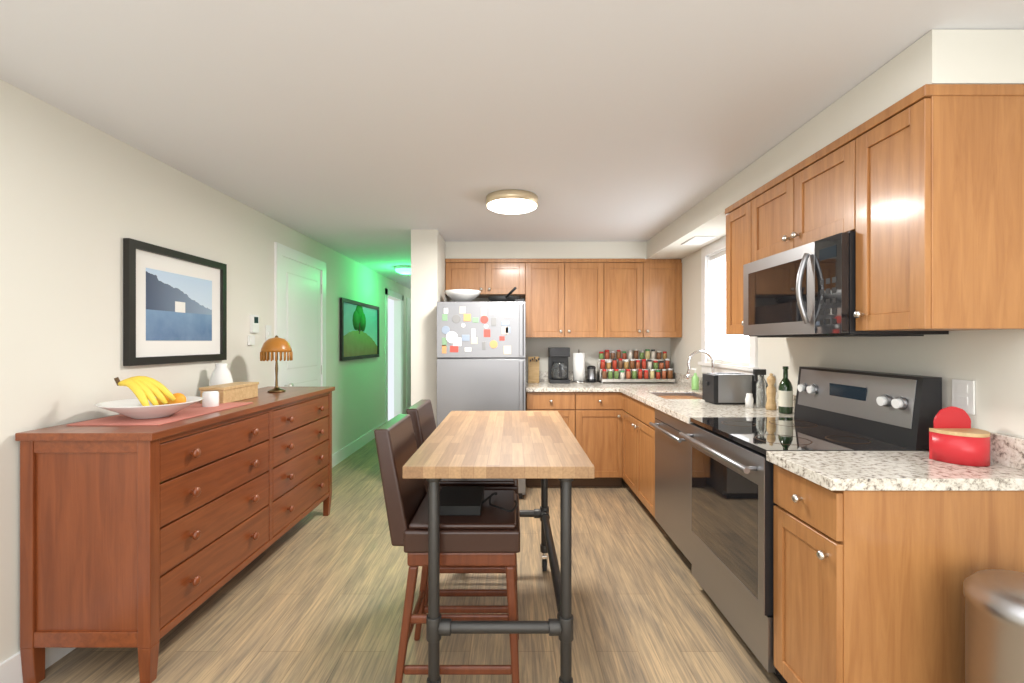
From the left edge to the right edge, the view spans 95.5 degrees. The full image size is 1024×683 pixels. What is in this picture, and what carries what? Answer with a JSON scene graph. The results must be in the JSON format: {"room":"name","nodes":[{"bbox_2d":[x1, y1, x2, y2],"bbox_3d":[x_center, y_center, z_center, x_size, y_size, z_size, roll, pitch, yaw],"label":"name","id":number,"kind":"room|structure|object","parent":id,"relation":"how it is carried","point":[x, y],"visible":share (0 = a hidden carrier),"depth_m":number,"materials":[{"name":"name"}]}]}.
{"room":"kitchen","nodes":[
{"label":"kitchen","id":0,"kind":"room"},
{"bbox_2d":[0,79,410,662],"bbox_3d":[-1.960,0.175,3.900,0.120,2.300,12.440,0,0,0],"label":"wall","id":1,"kind":"structure","parent":0,"point":[80,200],"depth_m":2.12,"materials":[{"name":"white paint"}]},
{"bbox_2d":[0,648,74,682],"bbox_3d":[-1.892,1.260,0.760,0.015,0.130,5.920,0,0,0],"label":"baseboard","id":2,"kind":"structure","parent":1,"relation":"attached to","point":[11,669],"depth_m":1.78,"materials":[{"name":"white"}]},
{"bbox_2d":[123,238,226,365],"bbox_3d":[-1.883,-0.193,2.658,0.030,0.625,0.775,0,0,0],"label":"framed picture","id":3,"kind":"object","parent":1,"relation":"attached to","point":[174,306],"visible":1,"depth_m":2.57,"materials":[{"name":"black"}]},
{"bbox_2d":[248,335,254,344],"bbox_3d":[-1.889,-0.010,3.370,0.018,0.070,0.060,0,0,0],"label":"switch","id":4,"kind":"object","parent":1,"relation":"attached to","point":[251,338],"depth_m":3.36,"materials":[{"name":"white plastic"}]},
{"bbox_2d":[250,315,258,332],"bbox_3d":[-1.886,-0.130,3.410,0.024,0.130,0.080,0,0,0],"label":"thermostat","id":5,"kind":"object","parent":1,"relation":"attached to","point":[254,323],"depth_m":3.39,"materials":[{"name":"white plastic"}]},
{"bbox_2d":[265,325,271,340],"bbox_3d":[-1.891,-0.065,3.618,0.014,0.120,0.075,0,0,0],"label":"light switch","id":6,"kind":"object","parent":1,"relation":"attached to","point":[268,331],"visible":0.86,"depth_m":3.60,"materials":[{"name":"white plastic"}]},
{"bbox_2d":[274,242,325,386],"bbox_3d":[-1.863,0.265,4.215,0.074,2.120,0.990,0,0,0],"label":"door","id":7,"kind":"structure","parent":1,"relation":"attached to","point":[300,303],"depth_m":4.16,"materials":[{"name":"white"}]},
{"bbox_2d":[332,421,385,467],"bbox_3d":[-1.892,1.260,5.830,0.015,0.130,2.260,0,0,0],"label":"baseboard","id":8,"kind":"structure","parent":1,"relation":"attached to","point":[346,451],"depth_m":5.50,"materials":[{"name":"white"}]},
{"bbox_2d":[340,297,378,360],"bbox_3d":[-1.883,-0.135,5.835,0.030,0.700,1.430,0,0,0],"label":"framed picture","id":9,"kind":"object","parent":1,"relation":"attached to","point":[359,330],"visible":1,"depth_m":5.71,"materials":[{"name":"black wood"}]},
{"bbox_2d":[385,288,403,421],"bbox_3d":[-1.951,0.265,7.515,0.138,2.120,1.110,0,0,0],"label":"door frame","id":10,"kind":"structure","parent":1,"relation":"attached to","point":[399,356],"depth_m":7.96,"materials":[{"name":"white wood"}]},
{"bbox_2d":[406,297,410,408],"bbox_3d":[-1.891,0.265,8.850,0.018,2.120,0.980,0,0,0],"label":"door frame","id":11,"kind":"structure","parent":1,"relation":"attached to","point":[408,352],"depth_m":8.51,"materials":[{"name":"white"}]},
{"bbox_2d":[39,438,780,682],"bbox_3d":[-0.125,1.375,3.900,3.790,0.100,12.440,0,0,0],"label":"floor","id":12,"kind":"structure","parent":0,"point":[315,595],"depth_m":2.27,"materials":[{"name":"brown wood"}]},
{"bbox_2d":[15,387,334,682],"bbox_3d":[-1.619,0.837,2.680,0.535,0.977,1.830,0,0,0],"label":"dresser","id":13,"kind":"object","parent":12,"relation":"on","point":[144,540],"visible":1,"depth_m":1.80,"materials":[{"name":"brown wood"}]},
{"bbox_2d":[66,402,252,425],"bbox_3d":[-1.650,0.345,2.270,0.380,0.004,0.700,0,0,0],"label":"placemat","id":14,"kind":"object","parent":13,"relation":"on","point":[194,410],"visible":0.57,"depth_m":2.07,"materials":[{"name":"red"}]},
{"bbox_2d":[95,376,202,418],"bbox_3d":[-1.640,0.247,2.120,0.390,0.189,0.390,0,0,0],"label":"fruit bowl","id":15,"kind":"object","parent":14,"relation":"on","point":[155,399],"visible":1,"depth_m":2.06,"materials":[{"name":"white ceramic"}]},
{"bbox_2d":[202,391,218,406],"bbox_3d":[-1.600,0.306,2.470,0.076,0.082,0.076,0,0,0],"label":"candle jar","id":16,"kind":"object","parent":14,"relation":"on","point":[210,399],"visible":0.92,"depth_m":2.44,"materials":[{"name":"white wax"}]},
{"bbox_2d":[209,363,232,385],"bbox_3d":[-1.800,0.242,2.880,0.130,0.210,0.130,0,0,0],"label":"vase","id":17,"kind":"object","parent":13,"relation":"on","point":[221,374],"visible":0.58,"depth_m":2.84,"materials":[{"name":"white ceramic"}]},
{"bbox_2d":[199,382,258,402],"bbox_3d":[-1.665,0.301,2.755,0.140,0.092,0.360,0,0,0],"label":"box","id":18,"kind":"object","parent":13,"relation":"on","point":[233,391],"visible":0.92,"depth_m":2.69,"materials":[{"name":"beige wood"}]},
{"bbox_2d":[260,335,292,391],"bbox_3d":[-1.630,0.152,3.220,0.202,0.390,0.201,0,0,0],"label":"table lamp","id":19,"kind":"object","parent":13,"relation":"on","point":[276,344],"visible":1,"depth_m":3.17,"materials":[{"name":"brown metal"}]},
{"bbox_2d":[374,414,519,682],"bbox_3d":[-0.236,0.823,1.874,0.535,1.005,0.422,0,0,0],"label":"bar stool","id":20,"kind":"object","parent":12,"relation":"on","point":[487,540],"visible":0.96,"depth_m":1.68,"materials":[{"name":"brown leather"}]},
{"bbox_2d":[440,486,516,514],"bbox_3d":[-0.139,0.640,1.880,0.321,0.035,0.240,0,0,0],"label":"bag","id":21,"kind":"object","parent":20,"relation":"on","point":[461,500],"visible":0.98,"depth_m":1.83,"materials":[{"name":"black leather"}]},
{"bbox_2d":[406,399,518,620],"bbox_3d":[-0.236,0.823,2.389,0.535,1.005,0.422,0,0,0],"label":"bar stool","id":22,"kind":"object","parent":12,"relation":"on","point":[420,412],"visible":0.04,"depth_m":2.20,"materials":[{"name":"brown leather"}]},
{"bbox_2d":[437,300,525,498],"bbox_3d":[-0.258,0.487,4.256,0.745,1.675,0.807,0,0,0],"label":"fridge","id":23,"kind":"object","parent":12,"relation":"on","point":[481,356],"visible":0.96,"depth_m":3.88,"materials":[{"name":"grey metal"}]},
{"bbox_2d":[445,289,480,301],"bbox_3d":[-0.440,-0.401,4.180,0.330,0.100,0.330,0,0,0],"label":"bowl","id":24,"kind":"object","parent":23,"relation":"on","point":[462,295],"visible":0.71,"depth_m":4.08,"materials":[{"name":"white ceramic"}]},
{"bbox_2d":[488,287,520,301],"bbox_3d":[-0.070,-0.406,4.142,0.300,0.110,0.456,0,0,0],"label":"pan","id":25,"kind":"object","parent":23,"relation":"on","point":[507,298],"visible":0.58,"depth_m":4.09,"materials":[{"name":"black metal"}]},
{"bbox_2d":[402,411,594,682],"bbox_3d":[-0.044,0.869,2.155,0.635,0.912,1.240,0,0,0],"label":"island table","id":26,"kind":"object","parent":12,"relation":"on","point":[544,446],"visible":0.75,"depth_m":1.61,"materials":[{"name":"brown wood"}]},
{"bbox_2d":[526,394,565,486],"bbox_3d":[0.378,0.887,4.499,0.496,0.876,0.698,0,0,0],"label":"base cabinet","id":27,"kind":"object","parent":12,"relation":"on","point":[534,402],"depth_m":4.15,"materials":[{"name":"brown wood"}]},
{"bbox_2d":[566,390,617,486],"bbox_3d":[0.752,0.887,4.462,0.496,0.876,0.772,0,0,0],"label":"base cabinet","id":28,"kind":"object","parent":12,"relation":"on","point":[591,415],"depth_m":4.16,"materials":[{"name":"brown wood"}]},
{"bbox_2d":[526,382,617,393],"bbox_3d":[0.539,0.428,4.486,0.830,0.036,0.723,0,0,0],"label":"countertop","id":29,"kind":"structure","parent":28,"relation":"on","point":[541,387],"depth_m":4.17,"materials":[{"name":"beige stone"}]},
{"bbox_2d":[528,357,539,382],"bbox_3d":[0.215,0.281,4.630,0.110,0.259,0.259,0,0,0],"label":"knife block","id":30,"kind":"object","parent":29,"relation":"on","point":[533,369],"visible":0.98,"depth_m":4.59,"materials":[{"name":"brown wood"}]},
{"bbox_2d":[548,347,569,382],"bbox_3d":[0.470,0.235,4.647,0.200,0.350,0.265,0,0,0],"label":"coffee maker","id":31,"kind":"object","parent":29,"relation":"on","point":[558,364],"visible":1,"depth_m":4.58,"materials":[{"name":"black plastic"}]},
{"bbox_2d":[571,349,585,382],"bbox_3d":[0.670,0.245,4.660,0.150,0.330,0.150,0,0,0],"label":"paper towel","id":32,"kind":"object","parent":29,"relation":"on","point":[578,367],"visible":1,"depth_m":4.61,"materials":[{"name":"white paper"}]},
{"bbox_2d":[587,366,595,382],"bbox_3d":[0.800,0.326,4.680,0.090,0.168,0.090,0,0,0],"label":"grinder","id":33,"kind":"object","parent":29,"relation":"on","point":[591,375],"visible":1,"depth_m":4.64,"materials":[{"name":"black plastic"}]},
{"bbox_2d":[610,382,793,423],"bbox_3d":[1.301,0.428,3.680,0.694,0.036,2.336,0,0,0],"label":"countertop","id":34,"kind":"structure","parent":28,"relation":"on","point":[682,409],"depth_m":3.03,"materials":[{"name":"beige stone"}]},
{"bbox_2d":[597,349,674,382],"bbox_3d":[1.240,0.243,4.680,0.720,0.335,0.240,0,0,0],"label":"spice rack","id":35,"kind":"object","parent":34,"relation":"on","point":[667,373],"visible":1,"depth_m":4.66,"materials":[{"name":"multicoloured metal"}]},
{"bbox_2d":[691,368,698,389],"bbox_3d":[1.558,0.319,3.960,0.065,0.182,0.060,0,0,0],"label":"soap bottle","id":36,"kind":"object","parent":34,"relation":"on","point":[695,382],"visible":1,"depth_m":3.94,"materials":[{"name":"green plastic"}]},
{"bbox_2d":[702,373,756,403],"bbox_3d":[1.444,0.312,3.110,0.292,0.196,0.180,0,0,0],"label":"toaster","id":37,"kind":"object","parent":34,"relation":"on","point":[726,388],"visible":0.94,"depth_m":3.02,"materials":[{"name":"black plastic"}]},
{"bbox_2d":[745,393,753,407],"bbox_3d":[1.480,0.366,2.900,0.047,0.088,0.048,0,0,0],"label":"salt shaker","id":38,"kind":"object","parent":34,"relation":"on","point":[749,400],"visible":1,"depth_m":2.88,"materials":[{"name":"white ceramic"}]},
{"bbox_2d":[753,369,767,406],"bbox_3d":[1.567,0.292,2.930,0.084,0.235,0.068,0,0,0],"label":"spray bottle","id":39,"kind":"object","parent":34,"relation":"on","point":[761,388],"visible":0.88,"depth_m":2.92,"materials":[{"name":"clear glass"}]},
{"bbox_2d":[766,373,776,409],"bbox_3d":[1.560,0.300,2.800,0.060,0.220,0.060,0,0,0],"label":"pepper mill","id":40,"kind":"object","parent":34,"relation":"on","point":[771,396],"visible":1,"depth_m":2.78,"materials":[{"name":"brown wood"}]},
{"bbox_2d":[778,366,792,413],"bbox_3d":[1.565,0.276,2.660,0.072,0.268,0.073,0,0,0],"label":"wine bottle","id":41,"kind":"object","parent":34,"relation":"on","point":[785,396],"visible":1,"depth_m":2.64,"materials":[{"name":"green glass"}]},
{"bbox_2d":[618,390,701,517],"bbox_3d":[1.293,0.887,3.675,0.710,0.876,0.990,0,0,0],"label":"base cabinet","id":42,"kind":"object","parent":12,"relation":"on","point":[636,438],"depth_m":3.66,"materials":[{"name":"brown wood"}]},
{"bbox_2d":[649,409,691,563],"bbox_3d":[1.260,0.889,2.846,0.681,0.872,0.664,0,0,0],"label":"dishwasher","id":43,"kind":"object","parent":12,"relation":"on","point":[672,482],"visible":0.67,"depth_m":2.81,"materials":[{"name":"silver metal"}]},
{"bbox_2d":[679,367,941,682],"bbox_3d":[1.254,0.730,2.130,0.733,1.190,0.756,0,0,0],"label":"range","id":44,"kind":"object","parent":12,"relation":"on","point":[731,501],"visible":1,"depth_m":1.99,"materials":[{"name":"silver metal"}]},
{"bbox_2d":[774,466,1023,682],"bbox_3d":[1.315,0.887,1.574,0.668,0.876,0.348,0,0,0],"label":"base cabinet","id":45,"kind":"object","parent":12,"relation":"on","point":[880,557],"depth_m":1.40,"materials":[{"name":"brown wood"}]},
{"bbox_2d":[766,451,1023,493],"bbox_3d":[1.301,0.428,1.570,0.694,0.036,0.356,0,0,0],"label":"countertop","id":46,"kind":"structure","parent":45,"relation":"on","point":[827,469],"depth_m":1.49,"materials":[{"name":"beige stone"}]},
{"bbox_2d":[929,406,989,466],"bbox_3d":[1.540,0.318,1.577,0.155,0.183,0.107,0,0,0],"label":"tin","id":47,"kind":"object","parent":46,"relation":"on","point":[955,437],"visible":0.98,"depth_m":1.57,"materials":[{"name":"red metal"}]},
{"bbox_2d":[963,569,1023,682],"bbox_3d":[1.370,0.980,1.167,0.316,0.688,0.363,0,0,0],"label":"trash can","id":48,"kind":"object","parent":12,"relation":"on","point":[994,625],"visible":1,"depth_m":1.19,"materials":[{"name":"silver metal"}]},
{"bbox_2d":[411,230,449,427],"bbox_3d":[-0.765,0.175,7.025,0.230,2.300,5.950,0,0,0],"label":"wall","id":49,"kind":"structure","parent":0,"point":[428,276],"depth_m":4.05,"materials":[{"name":"white paint"}]},
{"bbox_2d":[0,0,1023,288],"bbox_3d":[-0.125,-1.025,3.900,3.790,0.100,12.440,0,0,0],"label":"ceiling","id":50,"kind":"structure","parent":0,"point":[370,134],"depth_m":1.82,"materials":[{"name":"white paint"}]},
{"bbox_2d":[394,265,410,274],"bbox_3d":[-1.390,-0.928,6.100,0.300,0.090,0.300,0,0,0],"label":"light","id":51,"kind":"object","parent":50,"relation":"attached to","point":[404,269],"visible":0.67,"depth_m":5.99,"materials":[{"name":"white"}]},
{"bbox_2d":[486,189,537,213],"bbox_3d":[0.000,-0.937,3.150,0.350,0.072,0.350,0,0,0],"label":"ceiling light","id":52,"kind":"object","parent":50,"relation":"attached to","point":[511,201],"visible":1,"depth_m":3.04,"materials":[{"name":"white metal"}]},
{"bbox_2d":[445,29,1023,258],"bbox_3d":[0.500,-0.889,3.149,2.296,0.168,3.398,0,0,0],"label":"soffit beam","id":53,"kind":"structure","parent":50,"relation":"attached to","point":[964,56],"depth_m":1.94,"materials":[{"name":"white paint"}]},
{"bbox_2d":[681,236,715,244],"bbox_3d":[1.480,-0.800,3.700,0.160,0.006,0.300,0,0,0],"label":"recessed light","id":54,"kind":"object","parent":53,"relation":"attached to","point":[698,240],"visible":0.93,"depth_m":3.67,"materials":[{"name":"white plastic"}]},
{"bbox_2d":[450,298,669,370],"bbox_3d":[0.560,0.175,4.910,2.420,2.300,0.120,0,0,0],"label":"wall","id":55,"kind":"structure","parent":0,"point":[591,348],"depth_m":4.85,"materials":[{"name":"white paint"}]},
{"bbox_2d":[445,259,528,298],"bbox_3d":[-0.258,-0.629,4.674,0.776,0.346,0.348,0,0,0],"label":"upper cabinet","id":56,"kind":"object","parent":55,"relation":"attached to","point":[492,277],"depth_m":4.50,"materials":[{"name":"brown wood"}]},
{"bbox_2d":[524,259,612,337],"bbox_3d":[0.539,-0.421,4.674,0.819,0.761,0.348,0,0,0],"label":"upper cabinet","id":57,"kind":"object","parent":55,"relation":"attached to","point":[602,298],"depth_m":4.51,"materials":[{"name":"brown wood"}]},
{"bbox_2d":[526,371,661,381],"bbox_3d":[0.875,0.361,4.837,1.501,0.100,0.022,0,0,0],"label":"backsplash","id":58,"kind":"structure","parent":55,"relation":"attached to","point":[543,375],"depth_m":4.83,"materials":[{"name":"beige stone"}]},
{"bbox_2d":[613,259,681,337],"bbox_3d":[1.239,-0.421,4.674,0.819,0.761,0.348,0,0,0],"label":"upper cabinet","id":59,"kind":"object","parent":55,"relation":"attached to","point":[647,293],"depth_m":4.51,"materials":[{"name":"brown wood"}]},
{"bbox_2d":[670,249,1023,450],"bbox_3d":[1.710,0.175,1.325,0.120,2.300,7.290,0,0,0],"label":"wall","id":60,"kind":"structure","parent":0,"point":[990,363],"depth_m":1.91,"materials":[{"name":"white paint"}]},
{"bbox_2d":[698,236,759,374],"bbox_3d":[1.685,-0.270,3.565,0.150,1.070,0.930,0,0,0],"label":"window","id":61,"kind":"structure","parent":60,"relation":"in","point":[733,346],"depth_m":3.91,"materials":[{"name":"white"}]},
{"bbox_2d":[710,250,748,359],"bbox_3d":[1.683,-0.288,3.565,0.035,0.847,0.700,0,0,0],"label":"window blind","id":62,"kind":"object","parent":61,"relation":"attached to","point":[720,337],"visible":0.48,"depth_m":3.73,"materials":[{"name":"white plastic"}]},
{"bbox_2d":[725,197,744,334],"bbox_3d":[1.469,-0.421,2.660,0.358,0.761,0.300,0,0,0],"label":"upper cabinet","id":63,"kind":"object","parent":60,"relation":"attached to","point":[735,213],"depth_m":2.70,"materials":[{"name":"brown wood"}]},
{"bbox_2d":[745,132,848,263],"bbox_3d":[1.469,-0.611,2.130,0.358,0.381,0.760,0,0,0],"label":"upper cabinet","id":64,"kind":"object","parent":60,"relation":"attached to","point":[808,202],"depth_m":2.07,"materials":[{"name":"brown wood"}]},
{"bbox_2d":[743,231,948,337],"bbox_3d":[1.418,-0.218,2.130,0.460,0.395,0.752,0,0,0],"label":"microwave","id":65,"kind":"object","parent":64,"relation":"attached to","point":[808,290],"visible":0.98,"depth_m":1.94,"materials":[{"name":"silver metal"}]},
{"bbox_2d":[673,372,1023,469],"bbox_3d":[1.637,0.361,3.120,0.023,0.100,3.456,0,0,0],"label":"backsplash","id":66,"kind":"structure","parent":60,"relation":"attached to","point":[1007,450],"depth_m":1.54,"materials":[{"name":"beige stone"}]},
{"bbox_2d":[849,84,1023,330],"bbox_3d":[1.469,-0.421,1.600,0.358,0.761,0.300,0,0,0],"label":"upper cabinet","id":67,"kind":"object","parent":60,"relation":"attached to","point":[920,191],"depth_m":1.45,"materials":[{"name":"brown wood"}]},
{"bbox_2d":[952,379,974,414],"bbox_3d":[1.643,0.200,1.695,0.009,0.120,0.080,0,0,0],"label":"electrical outlet plate","id":68,"kind":"object","parent":60,"relation":"attached to","point":[963,394],"visible":0.93,"depth_m":1.69,"materials":[{"name":"white plastic"}]}
]}

